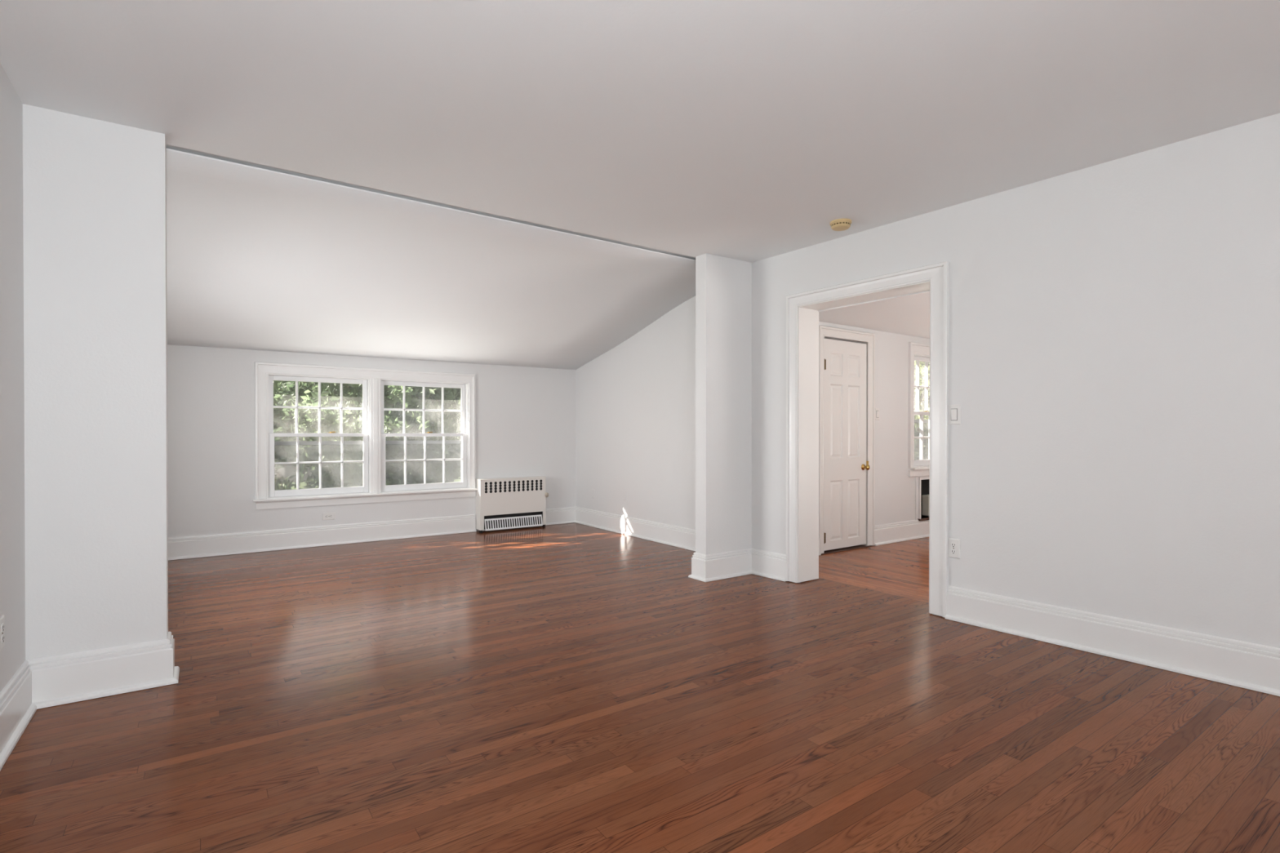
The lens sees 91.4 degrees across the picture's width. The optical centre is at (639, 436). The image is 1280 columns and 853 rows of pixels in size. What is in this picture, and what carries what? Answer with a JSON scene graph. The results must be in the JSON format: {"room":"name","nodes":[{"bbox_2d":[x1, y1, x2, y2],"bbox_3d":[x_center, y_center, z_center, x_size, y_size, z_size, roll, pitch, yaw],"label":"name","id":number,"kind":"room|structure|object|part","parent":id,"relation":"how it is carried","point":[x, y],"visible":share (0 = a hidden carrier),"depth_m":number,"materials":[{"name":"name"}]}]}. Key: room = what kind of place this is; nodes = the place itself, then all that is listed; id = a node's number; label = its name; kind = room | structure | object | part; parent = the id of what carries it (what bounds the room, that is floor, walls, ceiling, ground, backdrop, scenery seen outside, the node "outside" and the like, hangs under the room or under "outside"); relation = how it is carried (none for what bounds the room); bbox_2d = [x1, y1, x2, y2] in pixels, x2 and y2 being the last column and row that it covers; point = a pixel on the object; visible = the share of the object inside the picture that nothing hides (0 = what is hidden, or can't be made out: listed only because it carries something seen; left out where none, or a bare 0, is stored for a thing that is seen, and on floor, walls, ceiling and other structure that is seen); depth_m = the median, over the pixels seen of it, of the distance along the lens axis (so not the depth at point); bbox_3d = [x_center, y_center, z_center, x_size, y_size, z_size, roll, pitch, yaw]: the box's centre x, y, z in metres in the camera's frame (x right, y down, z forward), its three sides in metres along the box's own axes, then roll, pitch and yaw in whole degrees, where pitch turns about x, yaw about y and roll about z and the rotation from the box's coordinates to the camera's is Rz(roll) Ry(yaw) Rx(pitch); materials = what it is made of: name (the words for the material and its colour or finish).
{"room":"empty living room","nodes":[
{"label":"empty living room","id":0,"kind":"room"},
{"bbox_2d":[0,62,25,692],"bbox_3d":[-1.161,-0.253,0.504,0.160,2.700,11.480,0,0,-35],"label":"wall","id":1,"kind":"structure","parent":0,"point":[12,548],"depth_m":2.33,"materials":[{"name":"paint"}]},
{"bbox_2d":[0,614,4,650],"bbox_3d":[-2.237,0.689,2.191,0.008,0.114,0.072,0,0,-35],"label":"power outlet","id":2,"kind":"object","parent":1,"relation":"attached to","point":[2,617],"visible":1,"depth_m":2.19,"materials":[{"name":"white plastic"}]},
{"bbox_2d":[1,622,4,632],"bbox_3d":[-2.235,0.669,2.192,0.002,0.029,0.033,0,0,-35],"label":"receptacle","id":3,"kind":"object","parent":2,"relation":"attached to","point":[2,624],"depth_m":2.19,"materials":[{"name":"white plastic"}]},
{"bbox_2d":[1,634,4,643],"bbox_3d":[-2.235,0.708,2.192,0.002,0.029,0.033,0,0,-35],"label":"receptacle","id":4,"kind":"object","parent":2,"relation":"attached to","point":[2,635],"depth_m":2.19,"materials":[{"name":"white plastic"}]},
{"bbox_2d":[0,631,179,770],"bbox_3d":[-0.019,1.005,-0.549,0.492,0.192,8.115,0,0,-35],"label":"baseboard","id":5,"kind":"structure","parent":1,"relation":"attached to","point":[37,683],"depth_m":2.58,"materials":[{"name":"paint"}]},
{"bbox_2d":[167,344,576,537],"bbox_3d":[-2.639,-0.234,6.575,4.710,2.600,0.160,0,0,-35],"label":"wall","id":6,"kind":"structure","parent":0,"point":[526,416],"depth_m":5.99,"materials":[{"name":"paint"}]},
{"bbox_2d":[168,514,475,559],"bbox_3d":[-3.112,0.970,6.128,3.095,0.192,0.040,0,0,-35],"label":"baseboard","id":7,"kind":"structure","parent":6,"relation":"attached to","point":[235,543],"depth_m":6.08,"materials":[{"name":"paint"}]},
{"bbox_2d":[322,512,334,519],"bbox_3d":[-3.074,0.784,6.173,0.114,0.072,0.008,0,0,-35],"label":"power outlet","id":8,"kind":"object","parent":6,"relation":"attached to","point":[326,516],"visible":1,"depth_m":6.17,"materials":[{"name":"white plastic"}]},
{"bbox_2d":[252,361,477,509],"bbox_3d":[-2.741,-0.014,6.475,2.177,1.372,0.234,0,0,-35],"label":"window","id":9,"kind":"structure","parent":6,"relation":"attached to","point":[374,490],"depth_m":6.39,"materials":[{"name":"paint"}]},
{"bbox_3d":[-3.180,-0.295,6.203,0.880,0.584,0.032,0,0,-35],"label":"sash","id":10,"kind":"part","parent":9,"relation":"part of","materials":[{"name":"white paint"}]},
{"bbox_3d":[-3.155,0.266,6.170,0.880,0.606,0.036,0,0,-35],"label":"sash","id":11,"kind":"part","parent":9,"relation":"part of","materials":[{"name":"white paint"}]},
{"bbox_3d":[-3.222,0.060,6.265,0.844,0.038,0.018,0,0,-35],"label":"storm rail","id":12,"kind":"part","parent":9,"relation":"part of","materials":[{"name":"white wood"}]},
{"bbox_3d":[-3.175,-0.005,6.198,0.908,1.190,0.146,0,0,-35],"label":"frame","id":13,"kind":"part","parent":9,"relation":"part of","materials":[{"name":"paint"}]},
{"bbox_3d":[-2.347,-0.298,6.787,0.910,0.584,0.032,0,0,-35],"label":"sash","id":14,"kind":"part","parent":9,"relation":"part of","materials":[{"name":"white paint"}]},
{"bbox_3d":[-2.389,0.057,6.849,0.874,0.038,0.018,0,0,-35],"label":"storm rail","id":15,"kind":"part","parent":9,"relation":"part of","materials":[{"name":"white wood"}]},
{"bbox_3d":[-2.322,0.263,6.754,0.910,0.606,0.036,0,0,-35],"label":"sash","id":16,"kind":"part","parent":9,"relation":"part of","materials":[{"name":"white paint"}]},
{"bbox_3d":[-2.342,-0.009,6.782,0.938,1.190,0.146,0,0,-35],"label":"frame","id":17,"kind":"part","parent":9,"relation":"part of","materials":[{"name":"paint"}]},
{"bbox_2d":[166,148,695,369],"bbox_3d":[-1.700,-1.123,5.231,4.590,0.673,3.274,0,0,-35],"label":"ceiling","id":18,"kind":"structure","parent":0,"point":[258,259],"depth_m":4.75,"materials":[{"name":"paint"}]},
{"bbox_2d":[576,296,695,529],"bbox_3d":[0.176,-0.234,6.523,0.160,2.600,3.160,0,0,-35],"label":"wall","id":19,"kind":"structure","parent":0,"point":[636,400],"depth_m":6.59,"materials":[{"name":"paint"}]},
{"bbox_2d":[591,488,594,498],"bbox_3d":[-0.560,0.676,7.434,0.005,0.105,0.070,0,0,-35],"label":"blank plate","id":20,"kind":"object","parent":19,"relation":"attached to","point":[593,491],"visible":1,"depth_m":7.43,"materials":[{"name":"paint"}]},
{"bbox_2d":[546,506,695,551],"bbox_3d":[-0.099,0.969,6.360,0.485,0.192,3.120,0,0,-35],"label":"baseboard","id":21,"kind":"structure","parent":19,"relation":"attached to","point":[670,535],"depth_m":6.81,"materials":[{"name":"paint"}]},
{"bbox_2d":[0,522,1279,852],"bbox_3d":[2.576,1.123,3.229,9.280,0.080,11.520,0,0,-35],"label":"floor","id":22,"kind":"structure","parent":0,"point":[565,687],"depth_m":2.36,"materials":[{"name":"brown wood"}]},
{"bbox_2d":[22,103,168,660],"bbox_3d":[-2.308,-0.134,2.674,0.452,2.440,0.120,0,0,-35],"label":"wall pier","id":23,"kind":"object","parent":22,"relation":"on","point":[95,190],"visible":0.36,"depth_m":2.62,"materials":[{"name":"paint"}]},
{"bbox_2d":[475,475,548,533],"bbox_3d":[-1.459,0.766,7.207,0.844,0.592,0.168,0,0,-35],"label":"radiator cover","id":24,"kind":"object","parent":22,"relation":"on","point":[517,502],"visible":1,"depth_m":7.13,"materials":[{"name":"metal"}]},
{"bbox_3d":[-1.808,0.759,6.978,0.003,0.552,0.142,0,0,-35],"label":"panel","id":25,"kind":"part","parent":24,"relation":"part of","materials":[{"name":"metal"}]},
{"bbox_3d":[-1.480,0.476,7.203,0.806,0.012,0.148,0,0,-35],"label":"panel","id":26,"kind":"part","parent":24,"relation":"part of","materials":[{"name":"metal"}]},
{"bbox_2d":[484,514,542,530],"bbox_3d":[-1.435,0.978,7.143,0.698,0.126,0.031,0,0,-35],"label":"grille","id":27,"kind":"object","parent":24,"relation":"attached to","point":[500,522],"depth_m":7.15,"materials":[{"name":"white metal"}]},
{"bbox_2d":[695,253,751,555],"bbox_3d":[0.764,-0.161,4.932,0.745,2.470,0.120,0,0,-35],"label":"wall pier","id":28,"kind":"object","parent":22,"relation":"on","point":[723,285],"visible":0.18,"depth_m":4.77,"materials":[{"name":"paint"}]},
{"bbox_2d":[688,548,786,582],"bbox_3d":[0.832,0.977,4.788,0.765,0.192,0.524,0,0,-35],"label":"baseboard","id":29,"kind":"object","parent":28,"relation":"attached to","point":[720,566],"visible":0.88,"depth_m":4.76,"materials":[{"name":"paint"}]},
{"bbox_2d":[0,0,1279,262],"bbox_3d":[1.741,-1.398,0.610,5.040,0.164,8.332,0,0,-35],"label":"ceiling","id":30,"kind":"structure","parent":0,"point":[740,130],"depth_m":2.43,"materials":[{"name":"paint"}]},
{"bbox_2d":[166,144,695,259],"bbox_3d":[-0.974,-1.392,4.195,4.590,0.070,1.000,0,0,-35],"label":"trim","id":31,"kind":"structure","parent":30,"relation":"attached to","point":[168,146],"depth_m":3.54,"materials":[{"name":"paint"}]},
{"bbox_2d":[830,218,851,231],"bbox_3d":[1.278,-1.348,3.979,0.132,0.050,0.132,0,0,-35],"label":"smoke detector","id":32,"kind":"object","parent":30,"relation":"attached to","point":[838,224],"visible":1,"depth_m":3.94,"materials":[{"name":"plastic"}]},
{"bbox_3d":[1.278,-1.364,3.979,0.132,0.018,0.132,0,0,-35],"label":"plate","id":33,"kind":"part","parent":32,"relation":"part of","materials":[{"name":"plastic"}]},
{"bbox_2d":[818,321,929,537],"bbox_3d":[2.896,-0.235,6.677,4.790,2.600,0.170,0,0,-35],"label":"wall","id":34,"kind":"structure","parent":0,"point":[894,490],"depth_m":6.33,"materials":[{"name":"paint"}]},
{"bbox_2d":[818,325,875,555],"bbox_3d":[1.920,0.029,5.956,0.828,2.080,0.232,0,0,-35],"label":"door","id":35,"kind":"structure","parent":34,"relation":"in","point":[846,368],"depth_m":5.91,"materials":[{"name":"paint"}]},
{"bbox_3d":[1.825,-0.676,5.847,0.177,0.210,0.035,0,0,-35],"label":"panel","id":36,"kind":"part","parent":35,"relation":"part of","materials":[{"name":"paint"}]},
{"bbox_3d":[1.825,-0.147,5.850,0.177,0.688,0.035,0,0,-35],"label":"panel","id":37,"kind":"part","parent":35,"relation":"part of","materials":[{"name":"paint"}]},
{"bbox_3d":[1.825,0.686,5.854,0.177,0.557,0.035,0,0,-35],"label":"panel","id":38,"kind":"part","parent":35,"relation":"part of","materials":[{"name":"paint"}]},
{"bbox_3d":[2.039,-0.676,5.997,0.176,0.210,0.035,0,0,-35],"label":"panel","id":39,"kind":"part","parent":35,"relation":"part of","materials":[{"name":"paint"}]},
{"bbox_3d":[2.039,-0.147,6.000,0.176,0.688,0.035,0,0,-35],"label":"panel","id":40,"kind":"part","parent":35,"relation":"part of","materials":[{"name":"paint"}]},
{"bbox_3d":[2.039,0.685,6.005,0.176,0.557,0.035,0,0,-35],"label":"panel","id":41,"kind":"part","parent":35,"relation":"part of","materials":[{"name":"paint"}]},
{"bbox_3d":[2.186,0.293,6.043,0.060,0.060,0.066,0,0,-35],"label":"knob","id":42,"kind":"part","parent":35,"relation":"part of","materials":[{"name":"gold metal"}]},
{"bbox_2d":[875,408,879,420],"bbox_3d":[2.350,-0.225,6.184,0.074,0.118,0.011,0,0,-35],"label":"light switch","id":43,"kind":"object","parent":34,"relation":"attached to","point":[877,410],"visible":1,"depth_m":6.18,"materials":[{"name":"white plastic"}]},
{"bbox_2d":[874,520,928,546],"bbox_3d":[3.609,0.965,7.055,3.195,0.192,0.040,0,0,-35],"label":"baseboard","id":44,"kind":"structure","parent":34,"relation":"attached to","point":[884,534],"depth_m":6.39,"materials":[{"name":"paint"}]},
{"bbox_2d":[907,342,929,476],"bbox_3d":[3.155,-0.286,6.826,0.975,1.400,0.227,0,0,-35],"label":"window","id":45,"kind":"structure","parent":34,"relation":"in","point":[919,468],"depth_m":6.62,"materials":[{"name":"paint"}]},
{"bbox_3d":[3.097,-0.173,6.909,0.731,0.038,0.018,0,0,-35],"label":"storm rail","id":46,"kind":"part","parent":45,"relation":"part of","materials":[{"name":"white wood"}]},
{"bbox_3d":[3.144,-0.276,6.841,0.795,1.210,0.146,0,0,-35],"label":"frame","id":47,"kind":"part","parent":45,"relation":"part of","materials":[{"name":"paint"}]},
{"bbox_3d":[3.139,-0.552,6.847,0.767,0.631,0.032,0,0,-35],"label":"sash","id":48,"kind":"part","parent":45,"relation":"part of","materials":[{"name":"white paint"}]},
{"bbox_3d":[3.164,0.019,6.814,0.767,0.579,0.036,0,0,-35],"label":"sash","id":49,"kind":"part","parent":45,"relation":"part of","materials":[{"name":"white paint"}]},
{"bbox_2d":[915,475,928,520],"bbox_3d":[3.223,0.651,6.881,0.875,0.470,0.180,0,0,-35],"label":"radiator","id":50,"kind":"object","parent":34,"relation":"attached to","point":[923,481],"visible":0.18,"depth_m":6.78,"materials":[{"name":"metal"}]},
{"bbox_3d":[3.217,0.875,6.877,0.780,0.022,0.180,0,0,-35],"label":"sill","id":51,"kind":"part","parent":50,"relation":"part of","materials":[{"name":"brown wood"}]},
{"bbox_2d":[818,292,929,338],"bbox_3d":[4.560,-1.092,4.242,5.055,0.100,5.920,0,0,-35],"label":"ceiling","id":52,"kind":"structure","parent":0,"point":[909,315],"depth_m":5.39,"materials":[{"name":"paint"}]},
{"bbox_2d":[751,112,1279,648],"bbox_3d":[3.475,-0.260,1.825,0.215,2.700,8.345,0,0,-38],"label":"wall","id":53,"kind":"structure","parent":0,"point":[1114,352],"depth_m":3.12,"materials":[{"name":"paint"}]},
{"bbox_2d":[786,261,949,617],"bbox_3d":[1.556,0.013,4.259,0.271,2.117,1.189,0,0,-38],"label":"trim","id":54,"kind":"structure","parent":53,"relation":"attached to","point":[802,308],"depth_m":4.53,"materials":[{"name":"paint"}]},
{"bbox_3d":[1.646,0.031,4.343,0.026,2.081,1.163,0,0,-38],"label":"doorway casing","id":55,"kind":"part","parent":54,"relation":"part of","materials":[{"name":"paint"}]},
{"bbox_2d":[947,537,959,559],"bbox_3d":[1.858,0.660,3.701,0.008,0.114,0.072,0,0,-38],"label":"power outlet","id":56,"kind":"object","parent":53,"relation":"attached to","point":[953,544],"visible":1,"depth_m":3.70,"materials":[{"name":"white plastic"}]},
{"bbox_2d":[951,542,956,547],"bbox_3d":[1.856,0.640,3.700,0.002,0.029,0.033,0,0,-38],"label":"receptacle","id":57,"kind":"object","parent":56,"relation":"attached to","point":[953,544],"depth_m":3.70,"materials":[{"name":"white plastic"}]},
{"bbox_2d":[951,549,956,554],"bbox_3d":[1.856,0.679,3.700,0.002,0.029,0.033,0,0,-38],"label":"receptacle","id":58,"kind":"object","parent":56,"relation":"attached to","point":[953,551],"depth_m":3.70,"materials":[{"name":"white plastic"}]},
{"bbox_2d":[948,404,960,424],"bbox_3d":[1.858,-0.132,3.696,0.011,0.118,0.074,0,0,-38],"label":"light switch","id":59,"kind":"object","parent":53,"relation":"attached to","point":[954,411],"visible":1,"depth_m":3.69,"materials":[{"name":"white plastic"}]},
{"bbox_2d":[945,585,1279,696],"bbox_3d":[3.838,0.996,1.166,0.040,0.192,6.505,0,0,-38],"label":"baseboard","id":60,"kind":"structure","parent":53,"relation":"attached to","point":[1240,664],"depth_m":3.03,"materials":[{"name":"paint"}]},
{"label":"outside","id":61,"kind":"structure","parent":0,"visible":0},
{"bbox_2d":[278,476,461,489],"bbox_3d":[-7.314,4.104,27.870,100.000,0.300,66.000,0,0,-35],"label":"ground","id":62,"kind":"structure","parent":61,"point":[302,484],"depth_m":50.47,"materials":[{"name":"green plant"}]},
{"bbox_2d":[273,426,282,462],"bbox_3d":[-13.624,-1.766,18.252,6.039,11.726,6.234,0,0,-8],"label":"tree","id":63,"kind":"object","parent":62,"relation":"on","point":[279,428],"visible":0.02,"depth_m":20.14,"materials":[{"name":"green plant"}]},
{"bbox_2d":[274,437,284,441],"bbox_3d":[-7.634,0.416,9.638,3.370,7.267,3.325,0,0,-18],"label":"tree","id":64,"kind":"object","parent":62,"relation":"on","point":[277,439],"visible":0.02,"depth_m":11.13,"materials":[{"name":"green plant"}]},
{"bbox_2d":[273,380,330,490],"bbox_3d":[-15.637,-2.894,25.887,7.727,13.717,7.307,0,0,-31],"label":"tree","id":65,"kind":"object","parent":62,"relation":"on","point":[280,453],"visible":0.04,"depth_m":24.78,"materials":[{"name":"green plant"}]},
{"bbox_2d":[274,383,460,488],"bbox_3d":[-4.923,0.241,11.657,3.134,7.596,3.442,0,0,-10],"label":"tree","id":66,"kind":"object","parent":62,"relation":"on","point":[330,419],"visible":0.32,"depth_m":11.39,"materials":[{"name":"green plant"}]},
{"bbox_2d":[273,381,461,488],"bbox_3d":[-7.123,-0.676,15.937,4.887,9.385,4.698,0,0,40],"label":"tree","id":67,"kind":"object","parent":62,"relation":"on","point":[288,393],"visible":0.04,"depth_m":15.06,"materials":[{"name":"green plant"}]},
{"bbox_2d":[303,386,453,470],"bbox_3d":[-9.226,-1.992,21.887,5.974,12.462,5.835,0,0,-39],"label":"tree","id":68,"kind":"object","parent":62,"relation":"on","point":[336,459],"visible":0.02,"depth_m":20.11,"materials":[{"name":"green plant"}]},
{"bbox_2d":[434,387,461,482],"bbox_3d":[-10.601,-3.317,30.038,6.765,14.520,7.311,0,0,-4],"label":"tree","id":69,"kind":"object","parent":62,"relation":"on","point":[455,465],"visible":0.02,"depth_m":30.06,"materials":[{"name":"green plant"}]},
{"bbox_2d":[448,393,461,482],"bbox_3d":[-3.565,-1.010,19.007,4.544,10.022,4.095,0,0,-5],"label":"tree","id":70,"kind":"object","parent":62,"relation":"on","point":[458,474],"visible":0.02,"depth_m":18.73,"materials":[{"name":"green plant"}]},
{"bbox_2d":[914,361,929,460],"bbox_3d":[6.559,0.528,15.653,4.602,6.981,3.042,0,0,-35],"label":"tree","id":71,"kind":"object","parent":62,"relation":"on","point":[922,367],"visible":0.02,"depth_m":14.35,"materials":[{"name":"green plant"}]},
{"bbox_2d":[914,360,929,417],"bbox_3d":[9.220,-1.219,21.045,6.822,10.683,6.388,0,0,20],"label":"tree","id":72,"kind":"object","parent":62,"relation":"on","point":[914,361],"visible":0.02,"depth_m":19.69,"materials":[{"name":"green plant"}]}
]}

